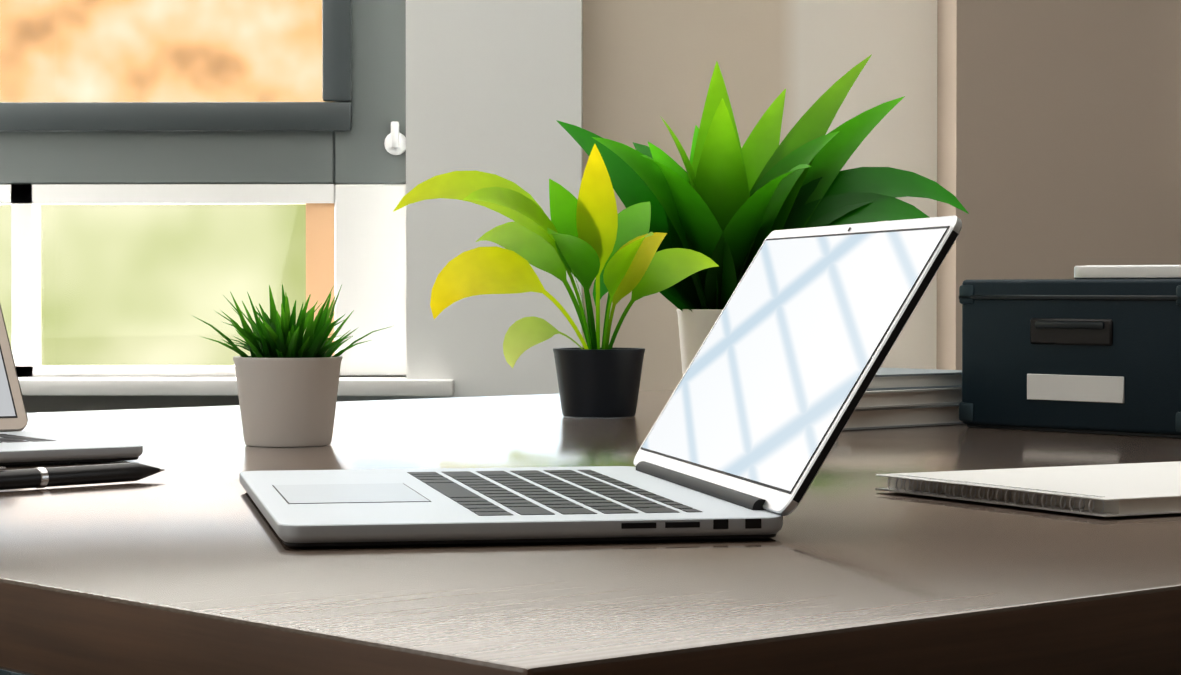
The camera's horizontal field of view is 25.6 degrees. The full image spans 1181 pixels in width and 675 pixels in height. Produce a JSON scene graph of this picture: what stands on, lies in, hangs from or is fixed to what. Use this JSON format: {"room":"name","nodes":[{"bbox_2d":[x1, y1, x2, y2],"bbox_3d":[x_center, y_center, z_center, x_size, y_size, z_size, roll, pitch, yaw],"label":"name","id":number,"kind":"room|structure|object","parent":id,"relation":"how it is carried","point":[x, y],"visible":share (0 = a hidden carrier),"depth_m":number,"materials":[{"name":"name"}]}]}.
{"room":"office","nodes":[
{"label":"office","id":0,"kind":"room"},
{"bbox_2d":[23,0,936,412],"bbox_3d":[0.058,-0.586,4.998,5.200,2.700,0.160,0,1,1],"label":"wall","id":1,"kind":"structure","parent":0,"point":[649,66],"depth_m":4.92,"materials":[{"name":"white paint"}]},
{"bbox_2d":[0,0,405,376],"bbox_3d":[-1.292,-0.731,4.978,1.902,1.611,0.098,0,1,1],"label":"window","id":2,"kind":"structure","parent":1,"relation":"in","point":[335,162],"depth_m":4.95,"materials":[{"name":"grey"}]},
{"bbox_2d":[18,377,453,395],"bbox_3d":[-1.263,0.091,4.928,2.022,0.030,0.220,0,1,1],"label":"window sill","id":3,"kind":"structure","parent":1,"relation":"attached to","point":[184,386],"depth_m":4.81,"materials":[{"name":"white"}]},
{"bbox_2d":[406,0,582,398],"bbox_3d":[-0.179,-0.584,4.873,0.327,2.700,0.100,0,1,1],"label":"wall","id":4,"kind":"structure","parent":0,"point":[494,87],"depth_m":4.83,"materials":[{"name":"white paint"}]},
{"bbox_2d":[936,0,1180,369],"bbox_3d":[1.653,-0.581,4.737,2.000,2.700,0.300,0,1,1],"label":"wall","id":5,"kind":"structure","parent":0,"point":[1058,139],"depth_m":4.61,"materials":[{"name":"beige paint"}]},
{"bbox_3d":[-0.009,0.880,1.647,5.520,0.100,6.920,0,1,1],"label":"floor","id":6,"kind":"structure","parent":0,"visible":0},
{"bbox_2d":[0,670,22,674],"bbox_3d":[-1.161,0.460,4.884,1.475,0.613,0.085,0,1,1],"label":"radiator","id":7,"kind":"object","parent":6,"relation":"on","point":[3,672],"depth_m":4.86,"materials":[{"name":"grey metal"}]},
{"bbox_2d":[0,390,1180,674],"bbox_3d":[0.086,0.451,1.843,1.580,0.750,1.470,-1,2,-41],"label":"desk","id":8,"kind":"object","parent":6,"relation":"on","point":[186,562],"visible":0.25,"depth_m":1.00,"materials":[{"name":"brown wood"}]},
{"bbox_2d":[0,305,142,465],"bbox_3d":[-0.502,-0.011,1.694,0.321,0.178,0.313,-1,1,-34],"label":"laptop","id":9,"kind":"object","parent":8,"relation":"on","point":[18,446],"visible":1,"depth_m":1.69,"materials":[{"name":"silver metal"}]},
{"bbox_2d":[0,462,164,489],"bbox_3d":[-0.298,0.077,1.440,0.012,0.013,0.152,1,2,43],"label":"pen","id":10,"kind":"object","parent":8,"relation":"on","point":[39,477],"visible":0.98,"depth_m":1.45,"materials":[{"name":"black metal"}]},
{"bbox_2d":[195,284,391,446],"bbox_3d":[-0.210,0.019,1.837,0.141,0.113,0.124,0,1,1],"label":"plant","id":11,"kind":"object","parent":8,"relation":"on","point":[287,373],"visible":1,"depth_m":1.81,"materials":[{"name":"green plant"}]},
{"bbox_2d":[393,144,718,416],"bbox_3d":[-0.029,-0.050,2.232,0.283,0.236,0.203,0,1,1],"label":"potted plant","id":12,"kind":"object","parent":8,"relation":"on","point":[587,236],"visible":1,"depth_m":2.23,"materials":[{"name":"green plant"}]},
{"bbox_2d":[239,215,961,546],"bbox_3d":[-0.013,0.015,1.285,0.304,0.143,0.331,0,1,-11],"label":"laptop","id":13,"kind":"object","parent":8,"relation":"on","point":[749,425],"visible":1,"depth_m":1.24,"materials":[{"name":"silver metal"}]},
{"bbox_2d":[556,54,968,374],"bbox_3d":[0.153,-0.103,2.467,0.408,0.332,0.257,0,1,1],"label":"potted plant","id":14,"kind":"object","parent":8,"relation":"on","point":[727,203],"visible":0.67,"depth_m":2.46,"materials":[{"name":"green plant"}]},
{"bbox_2d":[843,368,963,429],"bbox_3d":[0.221,0.049,2.130,0.212,0.042,0.156,-1,2,-41],"label":"books","id":15,"kind":"object","parent":8,"relation":"on","point":[898,397],"visible":0.23,"depth_m":2.07,"materials":[{"name":"grey paper"}]},
{"bbox_2d":[875,461,1180,516],"bbox_3d":[0.314,0.079,1.387,0.260,0.010,0.190,-1,1,-29],"label":"notebook","id":16,"kind":"object","parent":8,"relation":"on","point":[1115,490],"visible":1,"depth_m":1.34,"materials":[{"name":"white paper"}]},
{"bbox_2d":[959,279,1180,437],"bbox_3d":[0.478,0.012,2.078,0.306,0.117,0.223,-1,2,-41],"label":"storage box","id":17,"kind":"object","parent":8,"relation":"on","point":[1099,356],"visible":1,"depth_m":1.98,"materials":[{"name":"cardboard"},{"name":"metal"},{"name":"paper"}]},
{"bbox_2d":[1074,265,1180,278],"bbox_3d":[0.521,-0.053,2.111,0.170,0.012,0.200,-1,2,-44],"label":"tablet","id":18,"kind":"object","parent":17,"relation":"on","point":[1128,272],"visible":0.9,"depth_m":2.08,"materials":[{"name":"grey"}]},
{"label":"outside","id":19,"kind":"structure","parent":0,"visible":0},
{"bbox_2d":[0,0,324,364],"bbox_3d":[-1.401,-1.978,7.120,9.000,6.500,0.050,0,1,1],"label":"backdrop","id":20,"kind":"structure","parent":19,"point":[305,27],"depth_m":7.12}
]}

